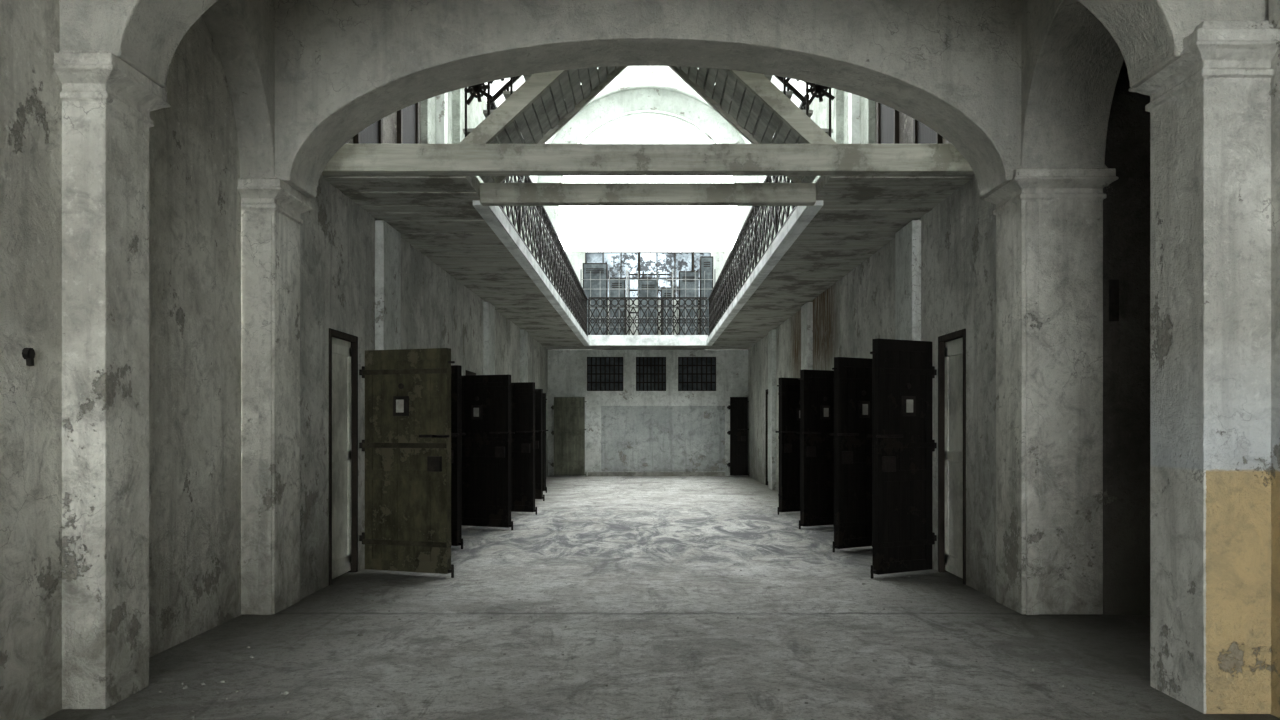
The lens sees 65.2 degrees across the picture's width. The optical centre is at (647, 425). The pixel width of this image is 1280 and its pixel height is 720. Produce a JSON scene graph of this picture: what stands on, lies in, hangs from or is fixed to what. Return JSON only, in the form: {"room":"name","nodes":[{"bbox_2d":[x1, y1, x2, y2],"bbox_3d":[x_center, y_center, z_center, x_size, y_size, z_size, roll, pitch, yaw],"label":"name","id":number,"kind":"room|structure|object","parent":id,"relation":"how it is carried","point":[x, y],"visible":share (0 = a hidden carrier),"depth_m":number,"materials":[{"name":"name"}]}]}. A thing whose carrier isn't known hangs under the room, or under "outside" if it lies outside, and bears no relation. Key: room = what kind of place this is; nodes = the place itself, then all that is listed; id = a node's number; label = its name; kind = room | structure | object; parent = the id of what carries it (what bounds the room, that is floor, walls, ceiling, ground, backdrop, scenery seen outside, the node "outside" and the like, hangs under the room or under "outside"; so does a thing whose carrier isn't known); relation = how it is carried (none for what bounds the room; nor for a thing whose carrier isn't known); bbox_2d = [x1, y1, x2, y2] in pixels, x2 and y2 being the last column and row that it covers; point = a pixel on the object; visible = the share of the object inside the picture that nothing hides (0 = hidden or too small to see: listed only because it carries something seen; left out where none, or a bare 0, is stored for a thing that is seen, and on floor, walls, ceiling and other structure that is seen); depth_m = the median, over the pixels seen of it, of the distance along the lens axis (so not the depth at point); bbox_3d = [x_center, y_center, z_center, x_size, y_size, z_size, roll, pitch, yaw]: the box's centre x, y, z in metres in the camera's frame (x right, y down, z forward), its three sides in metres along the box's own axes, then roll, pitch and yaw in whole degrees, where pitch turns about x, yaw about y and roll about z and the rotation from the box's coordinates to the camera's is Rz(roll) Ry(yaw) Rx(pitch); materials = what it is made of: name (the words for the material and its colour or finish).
{"room":"prison interior","nodes":[
{"label":"prison interior","id":0,"kind":"room"},
{"bbox_2d":[0,0,61,719],"bbox_3d":[-3.350,-0.960,-0.850,0.500,4.920,12.300,0,0,0],"label":"wall","id":1,"kind":"structure","parent":0,"point":[30,87],"depth_m":5.00,"materials":[{"name":"paint"}]},
{"bbox_2d":[22,348,34,365],"bbox_3d":[-3.079,-0.343,4.980,0.043,0.092,0.060,0,0,0],"label":"wall hook","id":2,"kind":"object","parent":1,"relation":"attached to","point":[28,354],"visible":1,"depth_m":4.96,"materials":[{"name":"metal"}]},
{"bbox_2d":[149,16,240,657],"bbox_3d":[-3.415,-0.960,6.620,0.370,4.920,2.640,0,0,0],"label":"wall","id":3,"kind":"structure","parent":0,"point":[195,198],"depth_m":7.11,"materials":[{"name":"paint"}]},
{"bbox_2d":[258,202,1038,614],"bbox_3d":[0.005,-0.140,7.938,6.190,3.280,0.025,0,0,0],"label":"trim","id":4,"kind":"structure","parent":3,"relation":"attached to","point":[1032,208],"depth_m":7.92,"materials":[{"name":"paint"}]},
{"bbox_2d":[201,0,274,177],"bbox_3d":[-3.098,-2.685,6.719,0.275,1.470,2.438,0,0,0],"label":"wall","id":5,"kind":"structure","parent":0,"point":[242,32],"depth_m":7.70,"materials":[{"name":"paint"}]},
{"bbox_2d":[300,174,548,598],"bbox_3d":[-3.250,-0.470,20.280,0.700,3.940,23.440,0,0,0],"label":"wall","id":6,"kind":"structure","parent":0,"point":[363,287],"depth_m":10.15,"materials":[{"name":"paint"}]},
{"bbox_2d":[359,348,455,577],"bbox_3d":[-2.444,0.365,10.039,1.109,2.270,0.260,0,0,15],"label":"door","id":7,"kind":"structure","parent":6,"relation":"in","point":[407,445],"depth_m":10.02,"materials":[{"name":"wood"}]},
{"bbox_2d":[451,365,465,548],"bbox_3d":[-2.613,0.380,12.339,0.805,2.240,0.260,0,0,21],"label":"door","id":8,"kind":"structure","parent":6,"relation":"in","point":[456,375],"depth_m":12.19,"materials":[{"name":"metal"}]},
{"bbox_2d":[462,375,514,529],"bbox_3d":[-2.431,0.380,14.623,1.109,2.240,0.260,0,0,28],"label":"door","id":9,"kind":"structure","parent":6,"relation":"in","point":[486,399],"depth_m":14.52,"materials":[{"name":"metal"}]},
{"bbox_2d":[511,382,537,514],"bbox_3d":[-2.403,0.380,17.149,1.147,2.240,0.260,0,0,24],"label":"door","id":10,"kind":"structure","parent":6,"relation":"in","point":[522,393],"depth_m":16.98,"materials":[{"name":"metal"}]},
{"bbox_2d":[535,389,544,500],"bbox_3d":[-2.517,0.380,20.090,0.934,2.240,0.260,0,0,11],"label":"door","id":11,"kind":"structure","parent":6,"relation":"in","point":[539,395],"depth_m":19.98,"materials":[{"name":"metal"}]},
{"bbox_2d":[543,393,547,492],"bbox_3d":[-2.626,0.380,22.664,0.814,2.240,0.260,0,0,26],"label":"door","id":12,"kind":"structure","parent":6,"relation":"in","point":[544,398],"depth_m":22.49,"materials":[{"name":"metal"}]},
{"bbox_2d":[322,144,973,175],"bbox_3d":[0.000,-2.425,9.110,5.980,0.250,0.180,0,0,0],"label":"timber beam","id":13,"kind":"structure","parent":6,"relation":"attached to","point":[350,159],"depth_m":9.02,"materials":[{"name":"grey wood"}]},
{"bbox_2d":[345,87,534,255],"bbox_3d":[-3.680,-4.770,20.480,0.440,4.860,23.840,0,0,0],"label":"wall","id":14,"kind":"structure","parent":0,"point":[440,119],"depth_m":16.63,"materials":[{"name":"paint"}]},
{"bbox_2d":[535,89,758,334],"bbox_3d":[0.000,-6.820,32.200,8.400,9.360,0.400,0,0,0],"label":"wall","id":15,"kind":"structure","parent":0,"point":[610,107],"depth_m":32.00,"materials":[{"name":"white paint"}]},
{"bbox_2d":[585,252,710,296],"bbox_3d":[-0.010,-4.816,32.150,4.090,1.568,0.070,0,0,0],"label":"window","id":16,"kind":"structure","parent":15,"relation":"in","point":[618,262],"depth_m":32.15,"materials":[{"name":"clear glass"}]},
{"bbox_2d":[557,112,738,236],"bbox_3d":[0.000,-7.848,32.200,5.880,4.495,0.100,0,0,0],"label":"window","id":17,"kind":"structure","parent":15,"relation":"in","point":[640,113],"depth_m":32.17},
{"bbox_2d":[482,66,812,182],"bbox_3d":[0.000,-9.125,20.250,7.700,3.850,23.500,0,0,0],"label":"vault","id":18,"kind":"object","parent":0,"point":[631,77],"visible":0.17,"depth_m":30.91,"materials":[{"name":"white paint"}]},
{"bbox_2d":[323,176,972,349],"bbox_3d":[0.000,-2.390,20.280,7.200,0.300,23.440,0,0,0],"label":"walkway","id":19,"kind":"structure","parent":0,"point":[444,218],"depth_m":12.74,"materials":[{"name":"grey concrete"}]},
{"bbox_2d":[490,95,587,334],"bbox_3d":[-1.710,-3.000,19.369,0.050,1.120,17.274,0,0,0],"label":"gallery railing","id":20,"kind":"object","parent":19,"relation":"on","point":[574,298],"visible":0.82,"depth_m":17.34,"materials":[{"name":"metal"}]},
{"bbox_2d":[459,66,626,182],"bbox_3d":[-0.850,-3.761,9.980,1.816,2.508,1.350,0,0,0],"label":"staircase","id":21,"kind":"structure","parent":19,"relation":"on","point":[538,109],"depth_m":9.77,"materials":[{"name":"wood"}]},
{"bbox_2d":[583,263,607,335],"bbox_3d":[-1.625,-3.715,30.775,0.750,2.550,0.450,0,0,0],"label":"locker","id":22,"kind":"object","parent":19,"relation":"on","point":[599,288],"visible":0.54,"depth_m":30.58,"materials":[{"name":"metal"}]},
{"bbox_2d":[610,278,624,334],"bbox_3d":[-0.950,-3.490,30.775,0.500,2.100,0.450,0,0,0],"label":"locker","id":23,"kind":"object","parent":19,"relation":"on","point":[617,287],"visible":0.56,"depth_m":30.58,"materials":[{"name":"metal"}]},
{"bbox_2d":[480,183,815,205],"bbox_3d":[0.000,-2.330,10.060,3.360,0.200,0.160,0,0,0],"label":"timber beam","id":24,"kind":"structure","parent":19,"relation":"attached to","point":[491,194],"depth_m":9.98,"materials":[{"name":"grey wood"}]},
{"bbox_2d":[588,297,707,334],"bbox_3d":[-0.003,-3.025,28.050,3.350,1.170,0.050,0,0,0],"label":"gallery railing","id":25,"kind":"object","parent":19,"relation":"on","point":[590,298],"visible":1,"depth_m":28.04,"materials":[{"name":"metal"}]},
{"bbox_2d":[580,269,715,336],"bbox_3d":[0.000,-3.445,28.400,3.840,2.010,0.040,0,0,0],"label":"guard","id":26,"kind":"object","parent":19,"relation":"on","point":[627,279],"visible":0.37,"depth_m":28.39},
{"bbox_2d":[638,280,657,334],"bbox_3d":[0.000,-3.465,30.775,0.600,2.050,0.450,0,0,0],"label":"locker","id":27,"kind":"object","parent":19,"relation":"on","point":[642,284],"visible":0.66,"depth_m":30.58,"materials":[{"name":"metal"}]},
{"bbox_2d":[629,272,671,334],"bbox_3d":[0.075,-3.640,31.422,1.400,2.400,0.055,0,0,0],"label":"frame","id":28,"kind":"object","parent":19,"relation":"on","point":[642,274],"visible":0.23,"depth_m":31.40,"materials":[{"name":"metal"}]},
{"bbox_2d":[661,287,673,334],"bbox_3d":[0.600,-3.340,30.775,0.400,1.800,0.450,0,0,0],"label":"locker","id":29,"kind":"object","parent":19,"relation":"on","point":[663,289],"visible":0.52,"depth_m":30.58,"materials":[{"name":"metal"}]},
{"bbox_2d":[679,271,698,334],"bbox_3d":[1.250,-3.590,30.775,0.600,2.300,0.450,0,0,0],"label":"locker","id":30,"kind":"object","parent":19,"relation":"on","point":[692,286],"visible":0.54,"depth_m":30.58,"materials":[{"name":"metal"}]},
{"bbox_2d":[700,256,712,335],"bbox_3d":[1.800,-3.815,30.775,0.400,2.750,0.450,0,0,0],"label":"locker","id":31,"kind":"object","parent":19,"relation":"on","point":[706,262],"visible":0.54,"depth_m":30.58,"materials":[{"name":"metal"}]},
{"bbox_2d":[669,66,836,182],"bbox_3d":[0.850,-3.761,9.980,1.816,2.508,1.350,0,0,0],"label":"staircase","id":32,"kind":"structure","parent":19,"relation":"on","point":[757,109],"depth_m":9.77,"materials":[{"name":"wood"}]},
{"bbox_2d":[708,95,805,334],"bbox_3d":[1.710,-3.000,19.369,0.050,1.120,17.274,0,0,0],"label":"gallery railing","id":33,"kind":"object","parent":19,"relation":"on","point":[720,298],"visible":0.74,"depth_m":17.32,"materials":[{"name":"metal"}]},
{"bbox_2d":[548,350,747,475],"bbox_3d":[0.000,-0.390,30.075,6.000,3.780,0.450,0,0,0],"label":"wall","id":34,"kind":"structure","parent":0,"point":[629,429],"depth_m":29.88,"materials":[{"name":"paint"}]},
{"bbox_2d":[551,397,586,475],"bbox_3d":[-2.346,0.320,29.711,1.058,2.360,0.260,0,0,8],"label":"door","id":35,"kind":"structure","parent":34,"relation":"in","point":[569,412],"depth_m":29.65,"materials":[{"name":"metal"}]},
{"bbox_2d":[587,357,622,390],"bbox_3d":[-1.285,-1.560,30.071,1.125,1.055,0.178,0,0,0],"label":"window","id":36,"kind":"structure","parent":34,"relation":"in","point":[603,373],"depth_m":30.12,"materials":[{"name":"black metal"}]},
{"bbox_2d":[636,357,665,390],"bbox_3d":[0.090,-1.560,30.071,0.935,1.055,0.178,0,0,0],"label":"window","id":37,"kind":"structure","parent":34,"relation":"in","point":[650,371],"depth_m":30.12,"materials":[{"name":"black metal"}]},
{"bbox_2d":[588,472,724,475],"bbox_3d":[0.250,1.440,29.855,4.100,0.120,0.030,0,0,0],"label":"baseboard","id":38,"kind":"structure","parent":34,"relation":"attached to","point":[589,473],"depth_m":29.84,"materials":[{"name":"paint"}]},
{"bbox_2d":[678,357,715,390],"bbox_3d":[1.470,-1.560,30.071,1.175,1.055,0.178,0,0,0],"label":"window","id":39,"kind":"structure","parent":34,"relation":"in","point":[694,373],"depth_m":30.12,"materials":[{"name":"black metal"}]},
{"bbox_2d":[727,397,748,474],"bbox_3d":[2.685,0.320,29.691,0.668,2.357,0.258,0,0,-2],"label":"door","id":40,"kind":"structure","parent":34,"relation":"in","point":[738,407],"depth_m":29.66,"materials":[{"name":"metal"}]},
{"bbox_2d":[41,476,1279,719],"bbox_3d":[0.000,1.650,13.350,14.000,0.300,41.300,0,0,0],"label":"floor","id":41,"kind":"structure","parent":0,"point":[664,669],"depth_m":7.09,"materials":[{"name":"concrete"}]},
{"bbox_2d":[52,50,170,708],"bbox_3d":[-3.000,-0.260,5.525,0.430,3.520,0.640,0,0,0],"label":"pier","id":42,"kind":"object","parent":41,"relation":"on","point":[107,104],"visible":0.84,"depth_m":5.29,"materials":[{"name":"paint"}]},
{"bbox_2d":[237,175,312,614],"bbox_3d":[-3.110,-0.260,8.245,0.450,3.520,0.760,0,0,0],"label":"pier","id":43,"kind":"object","parent":41,"relation":"on","point":[286,204],"visible":0.76,"depth_m":8.00,"materials":[{"name":"paint"}]},
{"bbox_2d":[111,478,1136,719],"bbox_3d":[0.000,1.491,16.095,5.526,0.018,25.718,0,0,0],"label":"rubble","id":44,"kind":"object","parent":41,"relation":"on","point":[360,634],"visible":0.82,"depth_m":7.14,"materials":[{"name":"grey stone"}]},
{"bbox_2d":[983,165,1118,614],"bbox_3d":[3.295,-0.300,8.245,0.820,3.600,0.760,0,0,0],"label":"pier","id":45,"kind":"object","parent":41,"relation":"on","point":[1070,200],"visible":0.94,"depth_m":7.95,"materials":[{"name":"paint"}]},
{"bbox_2d":[275,0,1020,197],"bbox_3d":[0.005,-6.617,8.250,7.210,9.367,0.620,0,0,0],"label":"arch","id":46,"kind":"object","parent":45,"relation":"on","point":[342,67],"visible":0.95,"depth_m":7.94,"materials":[{"name":"grey concrete"}]},
{"bbox_2d":[1129,21,1279,713],"bbox_3d":[3.070,-0.305,5.480,0.530,3.610,0.730,0,0,0],"label":"pier","id":47,"kind":"object","parent":41,"relation":"on","point":[1209,109],"visible":0.93,"depth_m":5.20,"materials":[{"name":"grey paint"}]},
{"bbox_2d":[60,0,1268,87],"bbox_3d":[0.025,-2.683,5.525,6.550,1.473,0.510,0,0,0],"label":"arch","id":48,"kind":"object","parent":47,"relation":"on","point":[1149,35],"visible":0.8,"depth_m":5.37,"materials":[{"name":"grey concrete"}]},
{"bbox_2d":[760,88,950,255],"bbox_3d":[3.680,-4.770,20.480,0.440,4.860,23.840,0,0,0],"label":"wall","id":49,"kind":"structure","parent":0,"point":[855,119],"depth_m":16.78,"materials":[{"name":"paint"}]},
{"bbox_2d":[747,174,995,598],"bbox_3d":[3.250,-0.470,20.280,0.700,3.940,23.440,0,0,0],"label":"wall","id":50,"kind":"structure","parent":0,"point":[935,281],"depth_m":10.25,"materials":[{"name":"paint"}]},
{"bbox_2d":[775,378,799,514],"bbox_3d":[2.552,0.340,17.191,0.910,2.320,0.260,0,0,-40],"label":"door","id":51,"kind":"structure","parent":50,"relation":"in","point":[789,388],"depth_m":17.02,"materials":[{"name":"metal"}]},
{"bbox_2d":[797,370,833,528],"bbox_3d":[2.553,0.340,14.768,0.883,2.320,0.260,0,0,-37],"label":"door","id":52,"kind":"structure","parent":50,"relation":"in","point":[816,386],"depth_m":14.66,"materials":[{"name":"metal"}]},
{"bbox_2d":[829,357,871,551],"bbox_3d":[2.552,0.340,12.141,0.910,2.320,0.260,0,0,-40],"label":"door","id":53,"kind":"structure","parent":50,"relation":"in","point":[852,379],"depth_m":12.01,"materials":[{"name":"metal"}]},
{"bbox_2d":[867,339,936,578],"bbox_3d":[2.553,0.320,10.073,0.878,2.360,0.260,0,0,-36],"label":"door","id":54,"kind":"structure","parent":50,"relation":"in","point":[903,538],"depth_m":10.00,"materials":[{"name":"metal"}]},
{"bbox_2d":[1021,0,1123,167],"bbox_3d":[3.290,-2.725,6.719,0.660,1.390,2.438,0,0,0],"label":"wall","id":55,"kind":"structure","parent":0,"point":[1071,64],"depth_m":7.76,"materials":[{"name":"paint"}]},
{"bbox_2d":[1103,60,1149,614],"bbox_3d":[4.660,-0.960,6.600,2.080,4.920,3.400,0,0,0],"label":"wall","id":56,"kind":"structure","parent":0,"point":[1126,206],"depth_m":7.94,"materials":[{"name":"grey concrete"}]},
{"bbox_2d":[1269,0,1279,717],"bbox_3d":[3.470,-0.960,-0.890,0.460,4.920,12.220,0,0,0],"label":"wall","id":57,"kind":"structure","parent":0,"point":[1274,5],"depth_m":5.16,"materials":[{"name":"paint"}]}
]}

